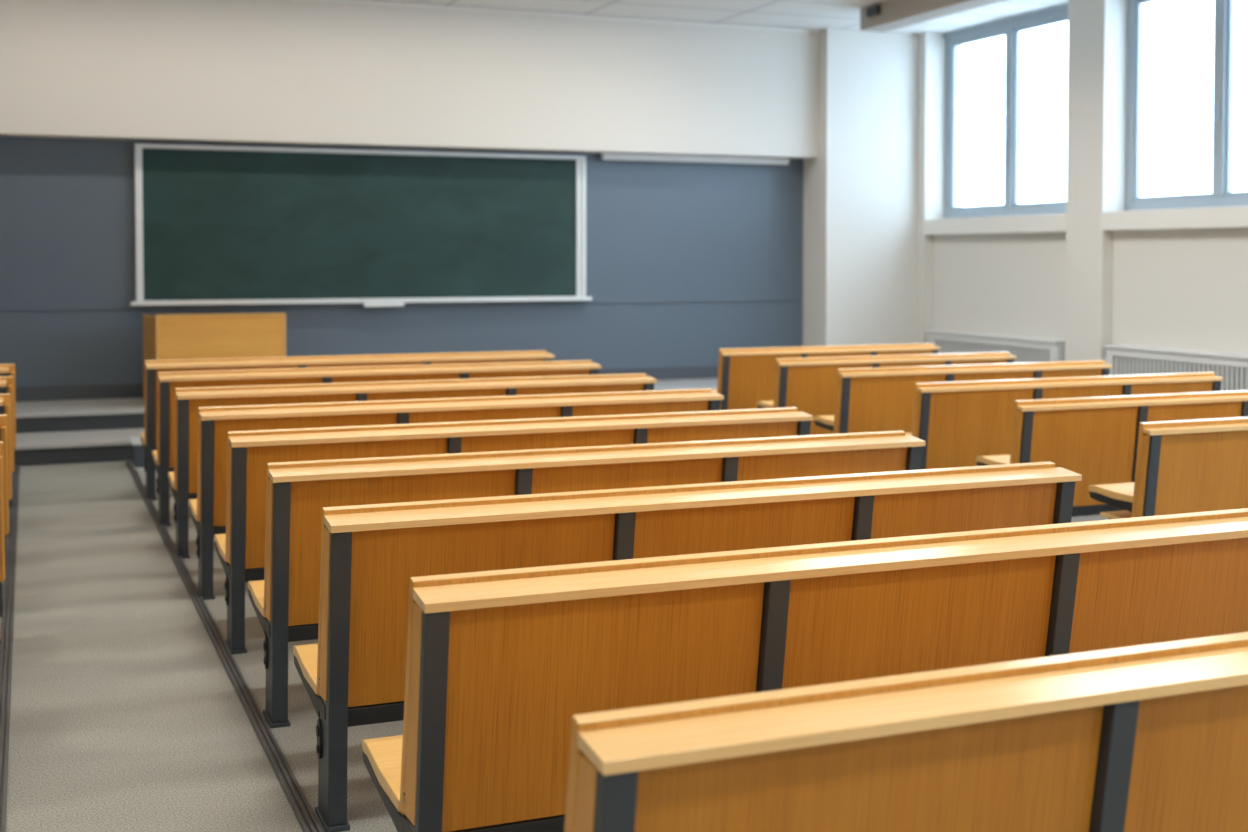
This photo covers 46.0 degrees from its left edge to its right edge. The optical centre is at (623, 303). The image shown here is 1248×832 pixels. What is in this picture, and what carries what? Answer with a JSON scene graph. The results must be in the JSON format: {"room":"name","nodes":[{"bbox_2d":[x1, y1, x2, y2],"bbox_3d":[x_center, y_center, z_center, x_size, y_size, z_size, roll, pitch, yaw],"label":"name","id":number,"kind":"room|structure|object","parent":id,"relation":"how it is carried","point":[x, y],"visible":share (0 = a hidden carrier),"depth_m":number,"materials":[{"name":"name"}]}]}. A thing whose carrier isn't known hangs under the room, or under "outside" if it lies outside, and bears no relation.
{"room":"lecture hall","nodes":[
{"label":"lecture hall","id":0,"kind":"room"},
{"bbox_2d":[14,428,144,465],"bbox_3d":[-3.262,0.980,11.066,11.380,0.140,1.700,-1,2,-22],"label":"step","id":1,"kind":"structure","parent":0,"point":[87,446],"depth_m":10.04,"materials":[{"name":"grey concrete"}]},
{"bbox_2d":[16,378,717,432],"bbox_3d":[-3.399,0.829,11.400,11.380,0.140,0.970,-1,2,-22],"label":"step","id":2,"kind":"structure","parent":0,"point":[121,413],"depth_m":10.78,"materials":[{"name":"grey concrete"}]},
{"bbox_2d":[142,313,285,400],"bbox_3d":[-3.158,0.412,11.414,1.068,0.692,0.600,-1,2,-22],"label":"lectern","id":3,"kind":"object","parent":2,"relation":"on","point":[242,335],"visible":0.52,"depth_m":11.14,"materials":[{"name":"brown wood"}]},
{"bbox_2d":[0,136,802,386],"bbox_3d":[-3.617,-0.278,11.908,11.380,2.600,0.200,-1,2,-22],"label":"wall","id":4,"kind":"structure","parent":0,"point":[686,262],"depth_m":12.85,"materials":[{"name":"paint"}]},
{"bbox_2d":[130,143,591,306],"bbox_3d":[-2.104,-0.634,12.335,3.887,1.315,0.113,-1,2,-22],"label":"chalkboard","id":5,"kind":"object","parent":4,"relation":"attached to","point":[215,225],"visible":1,"depth_m":12.29,"materials":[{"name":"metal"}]},
{"bbox_2d":[130,296,591,305],"bbox_3d":[-2.103,-0.028,12.349,3.887,0.038,0.092,-1,2,-22],"label":"chalk tray","id":6,"kind":"object","parent":5,"relation":"on","point":[140,300],"depth_m":12.19,"materials":[{"name":"metal"}]},
{"bbox_2d":[15,366,717,401],"bbox_3d":[-3.576,0.688,11.837,11.380,0.114,0.018,-1,2,-22],"label":"baseboard","id":7,"kind":"structure","parent":4,"relation":"attached to","point":[106,391],"depth_m":11.65,"materials":[{"name":"stone"}]},
{"bbox_2d":[0,0,818,158],"bbox_3d":[-3.565,-1.888,11.727,11.380,1.170,0.480,-1,2,-22],"label":"wall","id":8,"kind":"structure","parent":0,"point":[290,72],"depth_m":12.13,"materials":[{"name":"white paint"}]},
{"bbox_2d":[294,0,819,33],"bbox_3d":[-3.471,-2.447,11.477,11.380,0.035,0.020,-1,2,-22],"label":"crown molding","id":9,"kind":"structure","parent":8,"relation":"attached to","point":[357,2],"depth_m":12.65,"materials":[{"name":"white paint"}]},
{"bbox_2d":[601,153,788,164],"bbox_3d":[0.670,-1.322,13.384,1.860,0.064,0.060,-1,2,-22],"label":"rail","id":10,"kind":"object","parent":8,"relation":"attached to","point":[604,156],"visible":1,"depth_m":13.34,"materials":[{"name":"white metal"}]},
{"bbox_2d":[0,461,1108,831],"bbox_3d":[-0.207,1.296,5.188,13.057,0.120,15.300,-1,2,-22],"label":"floor","id":11,"kind":"structure","parent":0,"point":[126,715],"depth_m":4.68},
{"bbox_2d":[0,441,4,581],"bbox_3d":[-3.488,0.864,4.544,2.902,0.785,0.577,-1,2,-22],"label":"lecture hall bench","id":12,"kind":"object","parent":11,"relation":"on","point":[2,526],"visible":1,"depth_m":4.89,"materials":[{"name":"brown wood"}]},
{"bbox_2d":[0,414,8,616],"bbox_3d":[-3.818,0.836,5.363,2.902,0.788,0.577,-1,2,-22],"label":"lecture hall bench","id":13,"kind":"object","parent":11,"relation":"on","point":[3,417],"visible":0.52,"depth_m":5.71,"materials":[{"name":"brown wood"}]},
{"bbox_2d":[0,393,11,571],"bbox_3d":[-4.150,0.808,6.189,2.902,0.793,0.577,-1,2,-22],"label":"lecture hall bench","id":14,"kind":"object","parent":11,"relation":"on","point":[5,398],"visible":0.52,"depth_m":6.53,"materials":[{"name":"brown wood"}]},
{"bbox_2d":[0,376,13,536],"bbox_3d":[-4.480,0.776,7.008,2.902,0.804,0.577,-1,2,-22],"label":"lecture hall bench","id":15,"kind":"object","parent":11,"relation":"on","point":[6,382],"visible":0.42,"depth_m":7.35,"materials":[{"name":"brown wood"}]},
{"bbox_2d":[0,363,15,508],"bbox_3d":[-4.808,0.748,7.822,2.902,0.808,0.577,-1,2,-22],"label":"lecture hall bench","id":16,"kind":"object","parent":11,"relation":"on","point":[5,369],"visible":0.25,"depth_m":8.16,"materials":[{"name":"brown wood"}]},
{"bbox_2d":[0,465,19,831],"bbox_3d":[-1.845,1.256,4.355,0.054,0.013,11.780,-1,2,-22],"label":"rail","id":17,"kind":"object","parent":11,"relation":"on","point":[6,645],"visible":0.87,"depth_m":5.24,"materials":[{"name":"black metal"}]},
{"bbox_2d":[129,436,144,469],"bbox_3d":[-3.229,0.997,9.818,0.130,0.185,0.360,-1,2,-22],"label":"storage box","id":18,"kind":"object","parent":11,"relation":"on","point":[137,451],"visible":0.51,"depth_m":9.66,"materials":[{"name":"grey plastic"}]},
{"bbox_2d":[125,460,322,831],"bbox_3d":[-1.184,1.248,4.621,0.049,0.013,11.780,-1,2,-22],"label":"rail","id":19,"kind":"object","parent":11,"relation":"on","point":[298,802],"visible":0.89,"depth_m":4.71,"materials":[{"name":"black metal"}]},
{"bbox_2d":[140,350,554,500],"bbox_3d":[-1.686,0.708,9.078,2.462,0.808,0.577,-1,2,-22],"label":"lecture hall bench","id":20,"kind":"object","parent":11,"relation":"on","point":[152,367],"visible":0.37,"depth_m":8.66,"materials":[{"name":"brown wood"}]},
{"bbox_2d":[152,360,600,525],"bbox_3d":[-1.367,0.736,8.260,2.434,0.804,0.577,-1,2,-22],"label":"lecture hall bench","id":21,"kind":"object","parent":11,"relation":"on","point":[163,457],"visible":0.34,"depth_m":7.85,"materials":[{"name":"brown wood"}]},
{"bbox_2d":[168,373,656,558],"bbox_3d":[-1.046,0.768,7.437,2.394,0.793,0.577,-1,2,-22],"label":"lecture hall bench","id":22,"kind":"object","parent":11,"relation":"on","point":[183,481],"visible":0.31,"depth_m":7.02,"materials":[{"name":"brown wood"}]},
{"bbox_2d":[188,388,723,599],"bbox_3d":[-0.729,0.797,6.606,2.332,0.788,0.577,-1,2,-22],"label":"lecture hall bench","id":23,"kind":"object","parent":11,"relation":"on","point":[208,511],"visible":0.26,"depth_m":6.19,"materials":[{"name":"brown wood"}]},
{"bbox_2d":[214,407,812,653],"bbox_3d":[-0.407,0.824,5.783,2.294,0.785,0.577,-1,2,-22],"label":"lecture hall bench","id":24,"kind":"object","parent":11,"relation":"on","point":[240,551],"visible":0.31,"depth_m":5.36,"materials":[{"name":"brown wood"}]},
{"bbox_2d":[248,430,925,727],"bbox_3d":[-0.097,0.849,4.959,2.234,0.788,0.577,-1,2,-22],"label":"lecture hall bench","id":25,"kind":"object","parent":11,"relation":"on","point":[285,603],"visible":0.37,"depth_m":4.54,"materials":[{"name":"brown wood"}]},
{"bbox_2d":[293,461,1081,831],"bbox_3d":[0.211,0.873,4.155,2.192,0.791,0.577,-1,2,-22],"label":"lecture hall bench","id":26,"kind":"object","parent":11,"relation":"on","point":[355,672],"visible":0.33,"depth_m":3.74,"materials":[{"name":"brown wood"}]},
{"bbox_2d":[362,508,1247,831],"bbox_3d":[0.559,0.898,3.382,2.240,0.791,0.577,-1,2,-22],"label":"lecture hall bench","id":27,"kind":"object","parent":11,"relation":"on","point":[500,664],"visible":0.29,"depth_m":2.98,"materials":[{"name":"brown wood"}]},
{"bbox_2d":[711,343,939,409],"bbox_3d":[1.362,0.680,10.211,1.697,0.793,0.405,-1,2,-22],"label":"lecture hall bench","id":28,"kind":"object","parent":11,"relation":"on","point":[746,376],"visible":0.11,"depth_m":9.84,"materials":[{"name":"brown wood"}]},
{"bbox_2d":[757,352,1015,434],"bbox_3d":[1.665,0.710,9.387,1.724,0.786,0.405,-1,2,-22],"label":"lecture hall bench","id":29,"kind":"object","parent":11,"relation":"on","point":[808,385],"visible":0.16,"depth_m":9.03,"materials":[{"name":"brown wood"}]},
{"bbox_2d":[564,632,1247,831],"bbox_3d":[0.921,0.926,2.564,2.290,0.786,0.577,-1,2,-22],"label":"lecture hall bench","id":30,"kind":"object","parent":11,"relation":"on","point":[1148,737],"visible":1,"depth_m":2.11,"materials":[{"name":"brown wood"}]},
{"bbox_2d":[814,360,1111,433],"bbox_3d":[1.965,0.735,8.555,1.836,0.788,0.405,-1,2,-22],"label":"lecture hall bench","id":31,"kind":"object","parent":11,"relation":"on","point":[877,399],"visible":0.27,"depth_m":8.20,"materials":[{"name":"brown wood"}]},
{"bbox_2d":[926,330,1064,362],"bbox_3d":[3.225,0.632,12.852,0.133,0.722,1.870,-1,2,-22],"label":"radiator cover","id":32,"kind":"object","parent":11,"relation":"on","point":[1025,349],"visible":0.38,"depth_m":12.64,"materials":[{"name":"metal"}]},
{"bbox_2d":[934,340,1050,362],"bbox_3d":[3.187,0.624,12.837,0.006,0.540,1.687,-1,2,-22],"label":"grille","id":33,"kind":"object","parent":32,"relation":"attached to","point":[1024,352],"depth_m":12.64,"materials":[{"name":"metal"}]},
{"bbox_2d":[906,372,1222,518],"bbox_3d":[2.254,0.764,7.712,1.900,0.783,0.405,-1,2,-22],"label":"lecture hall bench","id":34,"kind":"object","parent":11,"relation":"on","point":[959,422],"visible":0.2,"depth_m":7.35,"materials":[{"name":"brown wood"}]},
{"bbox_2d":[976,390,1247,516],"bbox_3d":[2.549,0.792,6.878,1.968,0.780,0.405,-1,2,-22],"label":"lecture hall bench","id":35,"kind":"object","parent":11,"relation":"on","point":[1094,438],"visible":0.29,"depth_m":6.52,"materials":[{"name":"brown wood"}]},
{"bbox_2d":[1088,417,1247,518],"bbox_3d":[2.835,0.819,6.045,2.059,0.780,0.405,-1,2,-22],"label":"lecture hall bench","id":36,"kind":"object","parent":11,"relation":"on","point":[1197,465],"visible":0.61,"depth_m":5.59,"materials":[{"name":"brown wood"}]},
{"bbox_2d":[1100,510,1131,518],"bbox_3d":[2.200,0.837,5.839,0.563,0.016,0.240,-1,2,-22],"label":"seat","id":37,"kind":"object","parent":36,"relation":"attached to","point":[1113,514],"depth_m":5.80,"materials":[{"name":"brown wood"}]},
{"bbox_2d":[1104,344,1247,390],"bbox_3d":[4.143,0.704,10.571,0.133,0.722,1.890,-1,2,-22],"label":"radiator cover","id":38,"kind":"object","parent":11,"relation":"on","point":[1124,359],"visible":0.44,"depth_m":10.71,"materials":[{"name":"metal"}]},
{"bbox_2d":[1116,356,1247,390],"bbox_3d":[4.109,0.696,10.547,0.006,0.540,1.687,-1,2,-22],"label":"grille","id":39,"kind":"object","parent":38,"relation":"attached to","point":[1234,374],"depth_m":10.63,"materials":[{"name":"metal"}]},
{"bbox_2d":[365,0,1067,33],"bbox_3d":[-0.207,-2.322,5.074,13.057,0.120,15.300,-1,2,-22],"label":"ceiling","id":40,"kind":"structure","parent":0,"point":[793,14],"depth_m":12.50,"materials":[{"name":"paint"}]},
{"bbox_2d":[860,0,1003,31],"bbox_3d":[4.608,-2.204,6.217,0.240,0.188,13.420,-1,2,-22],"label":"beam","id":41,"kind":"structure","parent":40,"relation":"attached to","point":[895,14],"depth_m":11.76,"materials":[{"name":"paint"}]},
{"bbox_2d":[866,5,880,16],"bbox_3d":[2.066,-2.424,12.159,0.038,0.075,0.170,-1,2,-22],"label":"junction box","id":42,"kind":"object","parent":41,"relation":"attached to","point":[875,10],"visible":1,"depth_m":12.12,"materials":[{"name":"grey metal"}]},
{"bbox_2d":[802,28,962,346],"bbox_3d":[2.429,-0.797,14.088,1.477,3.500,0.640,-1,2,-22],"label":"wall pier","id":43,"kind":"object","parent":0,"point":[860,189],"visible":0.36,"depth_m":13.69,"materials":[{"name":"white paint"}]},
{"bbox_2d":[916,0,1247,363],"bbox_3d":[5.631,-0.580,7.241,0.350,3.500,14.460,-1,2,-22],"label":"wall","id":44,"kind":"structure","parent":0,"point":[1086,286],"depth_m":11.64,"materials":[{"name":"white paint"}]},
{"bbox_2d":[923,213,1066,234],"bbox_3d":[3.354,-0.691,12.883,0.362,0.145,2.050,-1,2,-22],"label":"trim","id":45,"kind":"structure","parent":44,"relation":"attached to","point":[1042,222],"depth_m":12.70,"materials":[{"name":"white paint"}]},
{"bbox_2d":[943,3,1067,218],"bbox_3d":[3.410,-1.636,12.876,0.090,1.745,2.030,-1,2,-22],"label":"window","id":46,"kind":"structure","parent":44,"relation":"in","point":[1011,27],"depth_m":12.92,"materials":[{"name":"paint"}]},
{"bbox_2d":[1101,206,1247,230],"bbox_3d":[4.276,-0.619,10.593,0.362,0.145,2.050,-1,2,-22],"label":"trim","id":47,"kind":"structure","parent":44,"relation":"attached to","point":[1230,216],"depth_m":10.71,"materials":[{"name":"white paint"}]},
{"bbox_2d":[1125,0,1247,210],"bbox_3d":[4.332,-1.564,10.586,0.090,1.745,2.030,-1,2,-22],"label":"window","id":48,"kind":"structure","parent":44,"relation":"in","point":[1222,195],"depth_m":10.66,"materials":[{"name":"paint"}]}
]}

